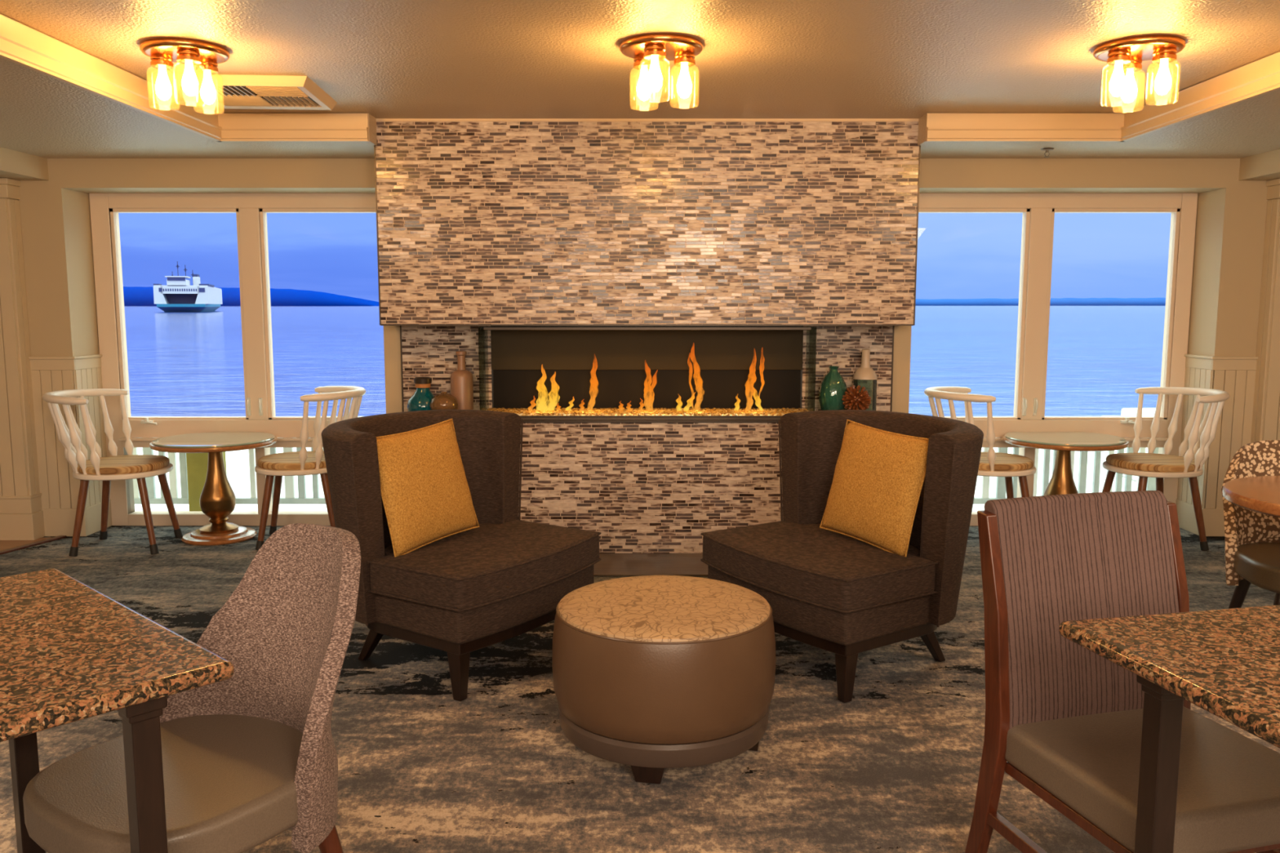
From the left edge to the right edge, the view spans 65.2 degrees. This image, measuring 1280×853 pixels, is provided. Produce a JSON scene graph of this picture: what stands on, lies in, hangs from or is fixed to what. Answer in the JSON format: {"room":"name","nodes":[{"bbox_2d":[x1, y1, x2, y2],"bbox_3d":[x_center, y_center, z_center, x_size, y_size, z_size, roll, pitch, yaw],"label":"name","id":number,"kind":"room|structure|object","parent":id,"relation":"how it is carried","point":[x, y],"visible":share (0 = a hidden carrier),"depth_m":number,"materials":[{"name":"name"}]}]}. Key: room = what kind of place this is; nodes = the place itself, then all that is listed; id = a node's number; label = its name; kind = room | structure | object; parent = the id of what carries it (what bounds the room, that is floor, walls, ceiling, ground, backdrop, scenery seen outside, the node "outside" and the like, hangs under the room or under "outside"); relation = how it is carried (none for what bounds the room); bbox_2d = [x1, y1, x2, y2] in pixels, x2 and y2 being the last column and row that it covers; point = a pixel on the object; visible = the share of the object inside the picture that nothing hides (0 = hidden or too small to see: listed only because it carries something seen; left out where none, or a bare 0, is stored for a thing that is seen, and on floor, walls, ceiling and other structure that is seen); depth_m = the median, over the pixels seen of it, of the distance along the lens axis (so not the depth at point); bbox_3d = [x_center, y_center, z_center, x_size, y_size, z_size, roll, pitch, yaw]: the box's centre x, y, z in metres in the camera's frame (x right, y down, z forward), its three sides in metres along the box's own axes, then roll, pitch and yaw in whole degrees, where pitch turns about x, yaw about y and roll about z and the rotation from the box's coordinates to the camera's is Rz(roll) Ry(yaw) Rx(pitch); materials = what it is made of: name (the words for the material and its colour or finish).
{"room":"hotel lounge","nodes":[
{"label":"hotel lounge","id":0,"kind":"room"},
{"bbox_2d":[0,198,39,496],"bbox_3d":[-4.044,-0.374,5.841,0.912,2.095,0.112,0,7,0],"label":"wall","id":1,"kind":"structure","parent":0,"point":[19,468],"depth_m":5.81,"materials":[{"name":"paint"}]},
{"bbox_2d":[0,184,19,199],"bbox_3d":[-4.050,-1.341,5.722,0.932,0.075,0.116,0,7,0],"label":"trim","id":2,"kind":"structure","parent":1,"relation":"attached to","point":[6,191],"depth_m":5.68,"materials":[{"name":"paint"}]},
{"bbox_2d":[0,177,20,186],"bbox_3d":[-4.050,-1.395,5.710,0.952,0.034,0.126,0,7,0],"label":"trim","id":3,"kind":"structure","parent":1,"relation":"attached to","point":[2,180],"depth_m":5.67,"materials":[{"name":"paint"}]},
{"bbox_2d":[0,495,42,513],"bbox_3d":[-4.050,0.463,5.940,0.936,0.090,0.118,0,7,0],"label":"trim","id":4,"kind":"structure","parent":1,"relation":"attached to","point":[33,505],"depth_m":5.88,"materials":[{"name":"paint"}]},
{"bbox_2d":[0,493,42,498],"bbox_3d":[-4.050,0.411,5.931,0.948,0.015,0.124,0,7,0],"label":"trim","id":5,"kind":"structure","parent":1,"relation":"attached to","point":[38,494],"depth_m":5.87,"materials":[{"name":"paint"}]},
{"bbox_2d":[0,510,44,540],"bbox_3d":[-4.050,0.588,5.951,0.952,0.160,0.126,0,7,0],"label":"trim","id":6,"kind":"structure","parent":1,"relation":"attached to","point":[13,526],"depth_m":5.89,"materials":[{"name":"paint"}]},
{"bbox_2d":[0,537,48,551],"bbox_3d":[-4.010,0.744,5.349,1.080,0.014,1.240,0,7,0],"label":"trim","id":7,"kind":"structure","parent":1,"relation":"attached to","point":[4,544],"depth_m":5.82,"materials":[{"name":"brown wood"}]},
{"bbox_2d":[0,535,66,555],"bbox_3d":[-3.990,0.736,5.343,1.119,0.012,1.308,0,7,0],"label":"trim","id":8,"kind":"structure","parent":1,"relation":"attached to","point":[40,542],"depth_m":5.77,"materials":[{"name":"brown wood"}]},
{"bbox_2d":[0,525,1279,852],"bbox_3d":[0.000,1.265,1.532,9.200,0.120,9.937,0,7,0],"label":"floor","id":9,"kind":"structure","parent":0,"point":[895,767],"depth_m":3.09,"materials":[{"name":"carpet"}]},
{"bbox_2d":[42,388,182,556],"bbox_3d":[-3.014,0.247,5.704,0.633,0.901,0.612,-1,7,-7],"label":"spindle chair","id":10,"kind":"object","parent":9,"relation":"on","point":[139,467],"visible":1,"depth_m":5.57,"materials":[{"name":"white paint"}]},
{"bbox_2d":[77,454,169,475],"bbox_3d":[-2.948,0.217,5.708,0.467,0.045,0.481,-1,7,-7],"label":"seat cushion","id":11,"kind":"object","parent":10,"relation":"on","point":[130,464],"depth_m":5.58,"materials":[{"name":"wood"}]},
{"bbox_2d":[0,568,234,852],"bbox_3d":[-1.333,0.788,1.742,0.915,0.774,0.900,6,9,43],"label":"table","id":12,"kind":"object","parent":9,"relation":"on","point":[70,651],"visible":1,"depth_m":1.70,"materials":[{"name":"brown stone"}]},
{"bbox_2d":[22,523,360,852],"bbox_3d":[-0.896,0.693,2.105,0.574,0.882,0.645,5,8,34],"label":"upholstered chair","id":13,"kind":"object","parent":9,"relation":"on","point":[250,757],"visible":0.87,"depth_m":2.11,"materials":[{"name":"brown fabric"}]},
{"bbox_2d":[148,431,277,545],"bbox_3d":[-2.515,0.367,5.947,0.700,0.597,0.700,0,7,0],"label":"pedestal table","id":14,"kind":"object","parent":9,"relation":"on","point":[217,500],"visible":1,"depth_m":5.88,"materials":[{"name":"gold metal"}]},
{"bbox_2d":[254,386,365,550],"bbox_3d":[-1.921,0.227,5.871,0.633,0.901,0.612,-1,7,-10],"label":"spindle chair","id":15,"kind":"object","parent":9,"relation":"on","point":[303,462],"visible":0.7,"depth_m":5.68,"materials":[{"name":"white wood"}]},
{"bbox_2d":[257,451,326,470],"bbox_3d":[-1.987,0.199,5.856,0.467,0.045,0.481,-1,7,-10],"label":"seat cushion","id":16,"kind":"object","parent":15,"relation":"on","point":[284,460],"depth_m":5.67,"materials":[{"name":"fabric"}]},
{"bbox_2d":[321,409,601,701],"bbox_3d":[-0.711,0.442,3.925,0.877,0.936,0.946,4,8,33],"label":"lounge armchair","id":17,"kind":"object","parent":9,"relation":"on","point":[506,577],"visible":0.84,"depth_m":3.64,"materials":[{"name":"brown fabric"}]},
{"bbox_2d":[376,418,479,557],"bbox_3d":[-0.827,0.227,3.848,0.226,0.495,0.515,4,8,29],"label":"throw pillow","id":18,"kind":"object","parent":17,"relation":"on","point":[426,497],"visible":0.89,"depth_m":3.77,"materials":[{"name":"fabric"}]},
{"bbox_2d":[369,520,599,609],"bbox_3d":[-0.613,0.513,3.869,0.635,0.126,0.830,4,8,33],"label":"seat cushion","id":19,"kind":"object","parent":17,"relation":"on","point":[495,563],"depth_m":3.62,"materials":[{"name":"brown fabric"}]},
{"bbox_2d":[373,118,920,576],"bbox_3d":[0.039,-0.447,5.355,2.892,2.356,0.760,0,7,0],"label":"fireplace","id":20,"kind":"object","parent":9,"relation":"on","point":[522,246],"visible":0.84,"depth_m":5.38,"materials":[{"name":"multicoloured tile"}]},
{"bbox_2d":[406,376,439,411],"bbox_3d":[-1.215,-0.171,5.605,0.184,0.213,0.184,0,7,0],"label":"bottle","id":21,"kind":"object","parent":20,"relation":"on","point":[420,400],"visible":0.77,"depth_m":5.55,"materials":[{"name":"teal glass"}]},
{"bbox_2d":[429,391,458,409],"bbox_3d":[-1.085,-0.125,5.540,0.160,0.136,0.160,0,7,0],"label":"vase","id":22,"kind":"object","parent":20,"relation":"on","point":[442,395],"visible":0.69,"depth_m":5.51,"materials":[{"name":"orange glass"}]},
{"bbox_2d":[450,351,473,409],"bbox_3d":[-1.005,-0.248,5.641,0.126,0.356,0.126,0,7,0],"label":"bottle","id":23,"kind":"object","parent":20,"relation":"on","point":[461,379],"visible":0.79,"depth_m":5.60,"materials":[{"name":"beige ceramic"}]},
{"bbox_2d":[528,396,536,410],"bbox_3d":[-0.603,-0.129,5.586,0.047,0.090,0.024,0,7,0],"label":"flame","id":24,"kind":"object","parent":20,"relation":"on","point":[532,402],"visible":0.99,"depth_m":5.59,"materials":[{"name":"orange"}]},
{"bbox_2d":[536,366,548,410],"bbox_3d":[-0.546,-0.216,5.577,0.071,0.265,0.039,0,7,0],"label":"flame","id":25,"kind":"object","parent":20,"relation":"on","point":[540,387],"visible":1,"depth_m":5.57,"materials":[{"name":"yellow"}]},
{"bbox_2d":[546,373,559,410],"bbox_3d":[-0.487,-0.196,5.580,0.082,0.225,0.042,0,7,0],"label":"flame","id":26,"kind":"object","parent":20,"relation":"on","point":[554,388],"visible":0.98,"depth_m":5.58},
{"bbox_2d":[565,396,574,409],"bbox_3d":[-0.391,-0.126,5.587,0.052,0.085,0.026,0,7,0],"label":"flame","id":27,"kind":"object","parent":20,"relation":"on","point":[571,403],"visible":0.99,"depth_m":5.59,"materials":[{"name":"orange"}]},
{"bbox_2d":[579,399,584,410],"bbox_3d":[-0.325,-0.119,5.588,0.034,0.070,0.023,0,7,0],"label":"flame","id":28,"kind":"object","parent":20,"relation":"on","point":[582,407],"visible":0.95,"depth_m":5.59,"materials":[{"name":"orange"}]},
{"bbox_2d":[586,359,598,410],"bbox_3d":[-0.265,-0.245,5.573,0.068,0.325,0.033,0,7,0],"label":"flame","id":29,"kind":"object","parent":20,"relation":"on","point":[593,381],"visible":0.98,"depth_m":5.57,"materials":[{"name":"orange"}]},
{"bbox_2d":[617,403,624,410],"bbox_3d":[-0.107,-0.114,5.589,0.042,0.060,0.023,0,7,0],"label":"flame","id":30,"kind":"object","parent":20,"relation":"on","point":[621,408],"visible":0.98,"depth_m":5.59,"materials":[{"name":"orange"}]},
{"bbox_2d":[626,400,632,410],"bbox_3d":[-0.060,-0.114,5.589,0.039,0.060,0.026,0,7,0],"label":"flame","id":31,"kind":"object","parent":20,"relation":"on","point":[628,404],"visible":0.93,"depth_m":5.59,"materials":[{"name":"orange"}]},
{"bbox_2d":[639,398,644,410],"bbox_3d":[0.010,-0.121,5.586,0.034,0.075,0.022,0,7,0],"label":"flame","id":32,"kind":"object","parent":20,"relation":"on","point":[642,404],"visible":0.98,"depth_m":5.59,"materials":[{"name":"orange"}]},
{"bbox_2d":[490,329,803,369],"bbox_3d":[0.040,-0.439,5.696,1.772,0.230,0.024,0,7,0],"label":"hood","id":33,"kind":"object","parent":20,"relation":"attached to","point":[510,349],"depth_m":5.68,"materials":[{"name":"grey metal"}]},
{"bbox_2d":[644,364,652,410],"bbox_3d":[0.044,-0.228,5.574,0.050,0.290,0.034,0,7,0],"label":"flame","id":34,"kind":"object","parent":20,"relation":"on","point":[647,388],"visible":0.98,"depth_m":5.57,"materials":[{"name":"orange"}]},
{"bbox_2d":[520,415,782,417],"bbox_3d":[0.040,-0.068,5.588,1.820,0.012,0.249,0,7,0],"label":"tray","id":35,"kind":"object","parent":20,"relation":"on","point":[522,416],"depth_m":5.46,"materials":[{"name":"brown metal"}]},
{"bbox_2d":[650,370,657,410],"bbox_3d":[0.076,-0.201,5.576,0.045,0.235,0.024,0,7,0],"label":"flame","id":36,"kind":"object","parent":20,"relation":"on","point":[654,379],"visible":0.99,"depth_m":5.57,"materials":[{"name":"orange"}]},
{"bbox_2d":[675,395,682,410],"bbox_3d":[0.219,-0.134,5.585,0.038,0.100,0.029,0,7,0],"label":"flame","id":37,"kind":"object","parent":20,"relation":"on","point":[678,401],"visible":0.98,"depth_m":5.58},
{"bbox_2d":[683,393,694,410],"bbox_3d":[0.277,-0.139,5.583,0.068,0.110,0.027,0,7,0],"label":"flame","id":38,"kind":"object","parent":20,"relation":"on","point":[686,408],"visible":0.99,"depth_m":5.58,"materials":[{"name":"yellow"}]},
{"bbox_2d":[687,353,693,409],"bbox_3d":[0.284,-0.248,5.570,0.041,0.330,0.022,0,7,0],"label":"flame","id":39,"kind":"object","parent":20,"relation":"on","point":[691,369],"visible":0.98,"depth_m":5.56,"materials":[{"name":"orange"}]},
{"bbox_2d":[690,346,703,409],"bbox_3d":[0.319,-0.275,5.567,0.084,0.385,0.034,0,7,0],"label":"flame","id":40,"kind":"object","parent":20,"relation":"on","point":[699,383],"visible":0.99,"depth_m":5.56,"materials":[{"name":"orange"}]},
{"bbox_2d":[733,396,740,410],"bbox_3d":[0.543,-0.134,5.585,0.036,0.100,0.027,0,7,0],"label":"flame","id":41,"kind":"object","parent":20,"relation":"on","point":[738,402],"visible":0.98,"depth_m":5.59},
{"bbox_2d":[745,354,756,410],"bbox_3d":[0.616,-0.260,5.568,0.065,0.355,0.034,0,7,0],"label":"flame","id":42,"kind":"object","parent":20,"relation":"on","point":[748,386],"visible":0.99,"depth_m":5.56,"materials":[{"name":"orange"}]},
{"bbox_2d":[752,386,763,410],"bbox_3d":[0.656,-0.159,5.582,0.068,0.150,0.025,0,7,0],"label":"flame","id":43,"kind":"object","parent":20,"relation":"on","point":[757,401],"visible":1,"depth_m":5.58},
{"bbox_2d":[759,358,764,407],"bbox_3d":[0.677,-0.262,5.566,0.034,0.360,0.021,0,7,0],"label":"flame","id":44,"kind":"object","parent":20,"relation":"on","point":[761,369],"visible":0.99,"depth_m":5.56,"materials":[{"name":"orange"}]},
{"bbox_2d":[818,365,847,410],"bbox_3d":[1.082,-0.201,5.597,0.157,0.273,0.159,0,7,0],"label":"ribbed vase","id":45,"kind":"object","parent":20,"relation":"on","point":[833,387],"visible":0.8,"depth_m":5.54,"materials":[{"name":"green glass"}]},
{"bbox_2d":[841,385,871,409],"bbox_3d":[1.194,-0.147,5.525,0.162,0.163,0.162,0,7,0],"label":"ornament","id":46,"kind":"object","parent":20,"relation":"on","point":[863,400],"visible":0.94,"depth_m":5.49,"materials":[{"name":"orange plastic"}]},
{"bbox_2d":[852,349,877,410],"bbox_3d":[1.272,-0.254,5.651,0.134,0.366,0.134,0,7,0],"label":"glass bottle","id":47,"kind":"object","parent":20,"relation":"on","point":[864,371],"visible":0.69,"depth_m":5.61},
{"bbox_2d":[551,575,775,784],"bbox_3d":[0.075,0.772,3.171,0.704,0.462,0.704,-1,7,-10],"label":"ottoman","id":48,"kind":"object","parent":9,"relation":"on","point":[651,674],"visible":1,"depth_m":2.89,"materials":[{"name":"brown leather"}]},
{"bbox_2d":[700,409,983,702],"bbox_3d":[0.799,0.443,3.911,0.877,0.936,0.946,-4,8,-32],"label":"lounge armchair","id":49,"kind":"object","parent":9,"relation":"on","point":[844,596],"visible":0.9,"depth_m":3.62,"materials":[{"name":"brown fabric"}]},
{"bbox_2d":[702,520,935,611],"bbox_3d":[0.700,0.514,3.856,0.635,0.126,0.830,-4,8,-32],"label":"seat cushion","id":50,"kind":"object","parent":49,"relation":"on","point":[803,563],"depth_m":3.61,"materials":[{"name":"brown fabric"}]},
{"bbox_2d":[819,419,928,556],"bbox_3d":[0.904,0.230,3.851,0.226,0.495,0.515,-4,8,-29],"label":"throw pillow","id":51,"kind":"object","parent":49,"relation":"on","point":[873,497],"visible":0.98,"depth_m":3.77,"materials":[{"name":"fabric"}]},
{"bbox_2d":[924,386,1035,498],"bbox_3d":[1.971,0.231,5.836,0.633,0.901,0.612,1,7,5],"label":"spindle chair","id":52,"kind":"object","parent":9,"relation":"on","point":[992,464],"visible":0.47,"depth_m":5.62,"materials":[{"name":"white wood"}]},
{"bbox_2d":[978,452,1033,471],"bbox_3d":[2.037,0.202,5.827,0.467,0.045,0.481,1,7,5],"label":"seat cushion","id":53,"kind":"object","parent":52,"relation":"on","point":[1003,461],"depth_m":5.63,"materials":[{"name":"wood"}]},
{"bbox_2d":[1002,431,1128,495],"bbox_3d":[2.537,0.359,6.012,0.700,0.597,0.700,0,7,0],"label":"pedestal table","id":54,"kind":"object","parent":9,"relation":"on","point":[1061,482],"visible":0.52,"depth_m":5.94,"materials":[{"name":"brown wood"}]},
{"bbox_2d":[964,490,1279,852],"bbox_3d":[1.104,0.654,2.169,0.524,0.936,0.578,-2,7,-15],"label":"dining chair","id":55,"kind":"object","parent":9,"relation":"on","point":[1065,719],"visible":0.8,"depth_m":2.28,"materials":[{"name":"brown fabric"}]},
{"bbox_2d":[1102,386,1229,551],"bbox_3d":[3.029,0.236,5.797,0.633,0.901,0.612,-1,7,-6],"label":"spindle chair","id":56,"kind":"object","parent":9,"relation":"on","point":[1150,464],"visible":0.94,"depth_m":5.68,"materials":[{"name":"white wood"}]},
{"bbox_2d":[1106,453,1199,472],"bbox_3d":[2.963,0.207,5.787,0.467,0.045,0.481,-1,7,-6],"label":"seat cushion","id":57,"kind":"object","parent":56,"relation":"on","point":[1118,462],"depth_m":5.67,"materials":[{"name":"fabric"}]},
{"bbox_2d":[1058,604,1279,852],"bbox_3d":[1.354,0.801,1.635,0.920,0.774,0.920,-2,7,-12],"label":"table","id":58,"kind":"object","parent":9,"relation":"on","point":[1225,663],"visible":1,"depth_m":1.75,"materials":[{"name":"brown stone"}]},
{"bbox_2d":[1221,440,1279,608],"bbox_3d":[2.546,0.508,3.799,0.574,0.842,0.645,1,7,12],"label":"upholstered chair","id":59,"kind":"object","parent":9,"relation":"on","point":[1252,539],"visible":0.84,"depth_m":3.94,"materials":[{"name":"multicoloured fabric"}]},
{"bbox_2d":[1222,475,1279,517],"bbox_3d":[2.415,0.602,3.377,0.820,0.749,0.820,0,7,0],"label":"round table","id":60,"kind":"object","parent":9,"relation":"on","point":[1261,495],"visible":0.89,"depth_m":3.39,"materials":[{"name":"brown wood"}]},
{"bbox_2d":[0,0,1279,118],"bbox_3d":[0.150,-1.150,0.943,5.100,0.100,9.350,0,7,0],"label":"ceiling","id":61,"kind":"structure","parent":0,"point":[380,59],"depth_m":3.80,"materials":[{"name":"paint"}]},
{"bbox_2d":[0,13,222,142],"bbox_3d":[-2.152,-1.059,1.224,0.036,0.138,7.885,0,7,0],"label":"ceiling beam","id":62,"kind":"structure","parent":61,"relation":"attached to","point":[20,44],"depth_m":3.95,"materials":[{"name":"beige paint"}]},
{"bbox_2d":[139,37,229,104],"bbox_3d":[-1.741,-1.339,3.842,0.314,0.222,0.314,0,7,0],"label":"ceiling lamp","id":63,"kind":"object","parent":61,"relation":"attached to","point":[162,51],"visible":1,"depth_m":3.78,"materials":[{"name":"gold metal"}]},
{"bbox_2d":[170,73,337,110],"bbox_3d":[-1.735,-1.518,4.560,0.570,0.040,0.570,0,7,-4],"label":"ceiling vent","id":64,"kind":"object","parent":61,"relation":"in","point":[233,91],"visible":0.88,"depth_m":4.50,"materials":[{"name":"white metal"}]},
{"bbox_2d":[217,113,368,142],"bbox_3d":[-1.782,-1.532,5.120,0.775,0.138,0.036,0,7,0],"label":"trim","id":65,"kind":"structure","parent":61,"relation":"attached to","point":[236,127],"depth_m":5.12,"materials":[{"name":"beige paint"}]},
{"bbox_2d":[619,33,702,100],"bbox_3d":[0.080,-1.332,3.783,0.314,0.222,0.314,0,7,0],"label":"ceiling lamp","id":66,"kind":"object","parent":61,"relation":"attached to","point":[646,51],"visible":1,"depth_m":3.72,"materials":[{"name":"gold metal"}]},
{"bbox_2d":[925,113,1124,142],"bbox_3d":[1.980,-1.532,5.120,1.020,0.138,0.036,0,7,0],"label":"ceiling beam","id":67,"kind":"structure","parent":61,"relation":"attached to","point":[940,127],"depth_m":5.12,"materials":[{"name":"beige paint"}]},
{"bbox_2d":[1093,34,1185,102],"bbox_3d":[1.890,-1.335,3.803,0.314,0.222,0.314,0,7,0],"label":"ceiling lamp","id":68,"kind":"object","parent":61,"relation":"attached to","point":[1127,55],"visible":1,"depth_m":3.73,"materials":[{"name":"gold metal"}]},
{"bbox_2d":[1120,51,1279,142],"bbox_3d":[2.472,-1.059,1.224,0.036,0.138,7.885,0,7,0],"label":"trim","id":69,"kind":"structure","parent":61,"relation":"attached to","point":[1261,77],"depth_m":4.36,"materials":[{"name":"beige paint"}]},
{"bbox_2d":[17,158,1269,356],"bbox_3d":[0.000,-0.467,6.097,9.200,2.219,0.417,0,7,0],"label":"wall","id":70,"kind":"structure","parent":0,"point":[55,212],"depth_m":5.79,"materials":[{"name":"paint"}]},
{"bbox_2d":[31,367,106,508],"bbox_3d":[-3.466,0.052,6.088,0.269,0.950,0.299,0,7,0],"label":"wainscoting","id":71,"kind":"structure","parent":70,"relation":"attached to","point":[58,486],"depth_m":5.96,"materials":[{"name":"paint"}]},
{"bbox_2d":[28,354,102,359],"bbox_3d":[-3.459,-0.421,6.025,0.281,0.015,0.311,0,7,0],"label":"trim","id":72,"kind":"structure","parent":71,"relation":"attached to","point":[93,355],"depth_m":5.87,"materials":[{"name":"paint"}]},
{"bbox_2d":[30,356,101,369],"bbox_3d":[-3.465,-0.382,6.034,0.271,0.065,0.301,0,7,0],"label":"trim","id":73,"kind":"structure","parent":71,"relation":"attached to","point":[89,362],"depth_m":5.89,"materials":[{"name":"paint"}]},
{"bbox_2d":[41,499,111,536],"bbox_3d":[-3.463,0.559,6.147,0.273,0.170,0.303,0,7,0],"label":"baseboard","id":74,"kind":"structure","parent":70,"relation":"attached to","point":[57,522],"depth_m":6.00,"materials":[{"name":"paint"}]},
{"bbox_2d":[88,193,376,525],"bbox_3d":[-2.402,-0.397,6.199,1.871,2.063,0.150,0,7,0],"label":"window","id":75,"kind":"structure","parent":70,"relation":"in","point":[251,210],"depth_m":6.16,"materials":[{"name":"paint"}]},
{"bbox_2d":[0,57,1279,158],"bbox_3d":[0.000,-1.115,1.233,9.200,0.239,9.917,0,7,0],"label":"crown molding","id":76,"kind":"structure","parent":70,"relation":"attached to","point":[42,115],"depth_m":5.09,"materials":[{"name":"paint"}]},
{"bbox_2d":[1040,147,1053,157],"bbox_3d":[2.197,-1.477,5.397,0.070,0.046,0.070,0,7,0],"label":"sprinkler","id":77,"kind":"object","parent":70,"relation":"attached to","point":[1046,149],"visible":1,"depth_m":5.38,"materials":[{"name":"metal"}]},
{"bbox_2d":[918,193,1197,525],"bbox_3d":[2.466,-0.397,6.199,1.828,2.063,0.150,0,7,0],"label":"window","id":78,"kind":"structure","parent":70,"relation":"in","point":[1038,211],"depth_m":6.14,"materials":[{"name":"paint"}]},
{"bbox_2d":[1175,499,1224,536],"bbox_3d":[3.505,0.559,6.147,0.271,0.170,0.303,0,7,0],"label":"baseboard","id":79,"kind":"structure","parent":70,"relation":"attached to","point":[1214,521],"depth_m":6.01,"materials":[{"name":"paint"}]},
{"bbox_2d":[1177,367,1255,508],"bbox_3d":[3.506,0.052,6.088,0.267,0.950,0.299,0,7,0],"label":"wall","id":80,"kind":"structure","parent":70,"relation":"attached to","point":[1233,430],"depth_m":5.95,"materials":[{"name":"paint"}]},
{"bbox_2d":[1185,356,1257,369],"bbox_3d":[3.506,-0.382,6.034,0.269,0.065,0.301,0,7,0],"label":"trim","id":81,"kind":"structure","parent":80,"relation":"attached to","point":[1193,362],"depth_m":5.89,"materials":[{"name":"paint"}]},
{"bbox_2d":[1184,354,1257,359],"bbox_3d":[3.501,-0.421,6.025,0.279,0.015,0.311,0,7,0],"label":"trim","id":82,"kind":"structure","parent":80,"relation":"attached to","point":[1185,355],"depth_m":5.87,"materials":[{"name":"paint"}]},
{"bbox_2d":[383,325,911,413],"bbox_3d":[0.043,-0.458,6.023,3.023,2.219,0.566,0,7,0],"label":"wall","id":83,"kind":"structure","parent":0,"point":[902,334],"depth_m":5.75,"materials":[{"name":"paint"}]},
{"bbox_2d":[1250,198,1279,442],"bbox_3d":[4.064,-0.374,5.841,0.872,2.095,0.112,0,7,0],"label":"wall","id":84,"kind":"structure","parent":0,"point":[1265,425],"depth_m":5.80,"materials":[{"name":"paint"}]},
{"bbox_2d":[1266,177,1279,186],"bbox_3d":[4.070,-1.395,5.710,0.912,0.034,0.126,0,7,0],"label":"trim","id":85,"kind":"structure","parent":84,"relation":"attached to","point":[1276,181],"depth_m":5.71,"materials":[{"name":"paint"}]},
{"bbox_2d":[1266,184,1279,199],"bbox_3d":[4.070,-1.341,5.722,0.892,0.075,0.116,0,7,0],"label":"trim","id":86,"kind":"structure","parent":84,"relation":"attached to","point":[1273,192],"depth_m":5.72,"materials":[{"name":"paint"}]},
{"bbox_3d":[-4.550,0.130,1.174,0.100,2.219,9.500,0,7,0],"label":"wall","id":87,"kind":"structure","parent":0,"visible":0},
{"bbox_2d":[0,146,48,180],"bbox_3d":[-3.956,-0.910,1.048,1.088,0.124,9.500,0,7,0],"label":"trim","id":88,"kind":"structure","parent":87,"relation":"attached to","point":[15,165],"depth_m":5.55,"materials":[{"name":"paint"}]},
{"bbox_3d":[4.550,0.130,1.174,0.100,2.219,9.500,0,7,0],"label":"wall","id":89,"kind":"structure","parent":0,"visible":0},
{"bbox_2d":[1238,148,1279,180],"bbox_3d":[3.978,-0.910,1.048,1.045,0.124,9.500,0,7,0],"label":"trim","id":90,"kind":"structure","parent":89,"relation":"attached to","point":[1265,166],"depth_m":5.59,"materials":[{"name":"paint"}]},
{"label":"outside","id":91,"kind":"structure","parent":0,"visible":0},
{"bbox_2d":[124,306,1165,416],"bbox_3d":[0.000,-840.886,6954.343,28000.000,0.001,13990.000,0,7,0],"label":"sea","id":92,"kind":"structure","parent":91,"point":[180,363],"depth_m":57.66,"materials":[{"name":"liquid"}]},
{"bbox_2d":[153,261,222,311],"bbox_3d":[-203.175,-62.092,452.641,20.748,22.000,94.160,-2,7,-19],"label":"ferry","id":93,"kind":"object","parent":92,"relation":"on","point":[178,295],"visible":0.99,"depth_m":413.08,"materials":[{"name":"white paint"}]},
{"bbox_2d":[123,286,378,306],"bbox_3d":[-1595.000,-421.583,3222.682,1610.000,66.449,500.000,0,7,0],"label":"hill","id":94,"kind":"structure","parent":92,"relation":"on","point":[133,295],"depth_m":2989.58,"materials":[{"name":"blue"}]},
{"bbox_2d":[915,297,1165,306],"bbox_3d":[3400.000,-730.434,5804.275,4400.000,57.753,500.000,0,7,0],"label":"hill","id":95,"kind":"structure","parent":92,"relation":"on","point":[1054,301],"depth_m":5570.30,"materials":[{"name":"blue"}]},
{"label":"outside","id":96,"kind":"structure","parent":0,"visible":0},
{"bbox_2d":[134,447,1136,511],"bbox_3d":[0.000,0.405,8.781,14.000,0.120,4.663,0,7,0],"label":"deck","id":97,"kind":"object","parent":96,"point":[237,468],"depth_m":7.98,"materials":[{"name":"white paint"}]},
{"bbox_2d":[186,451,226,511],"bbox_3d":[-2.915,0.272,6.727,0.230,0.640,0.090,0,7,0],"label":"timber post","id":98,"kind":"object","parent":97,"relation":"on","point":[197,463],"visible":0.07,"depth_m":6.69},
{"bbox_2d":[133,447,325,504],"bbox_3d":[-2.575,0.273,6.822,2.350,0.515,0.080,0,7,0],"label":"deck railing","id":99,"kind":"object","parent":97,"relation":"on","point":[290,498],"visible":0.08,"depth_m":6.83,"materials":[{"name":"white paint"}]},
{"bbox_2d":[973,447,1158,504],"bbox_3d":[2.675,0.273,6.822,2.350,0.515,0.080,0,7,0],"label":"deck railing","id":100,"kind":"object","parent":97,"relation":"on","point":[1000,483],"visible":0.06,"depth_m":6.82,"materials":[{"name":"white paint"}]},
{"bbox_2d":[1102,408,1155,480],"bbox_3d":[4.100,0.149,8.067,0.640,0.559,0.420,0,7,0],"label":"storage box","id":101,"kind":"object","parent":97,"relation":"on","point":[1125,411],"visible":0.12,"depth_m":8.06,"materials":[{"name":"white paint"}]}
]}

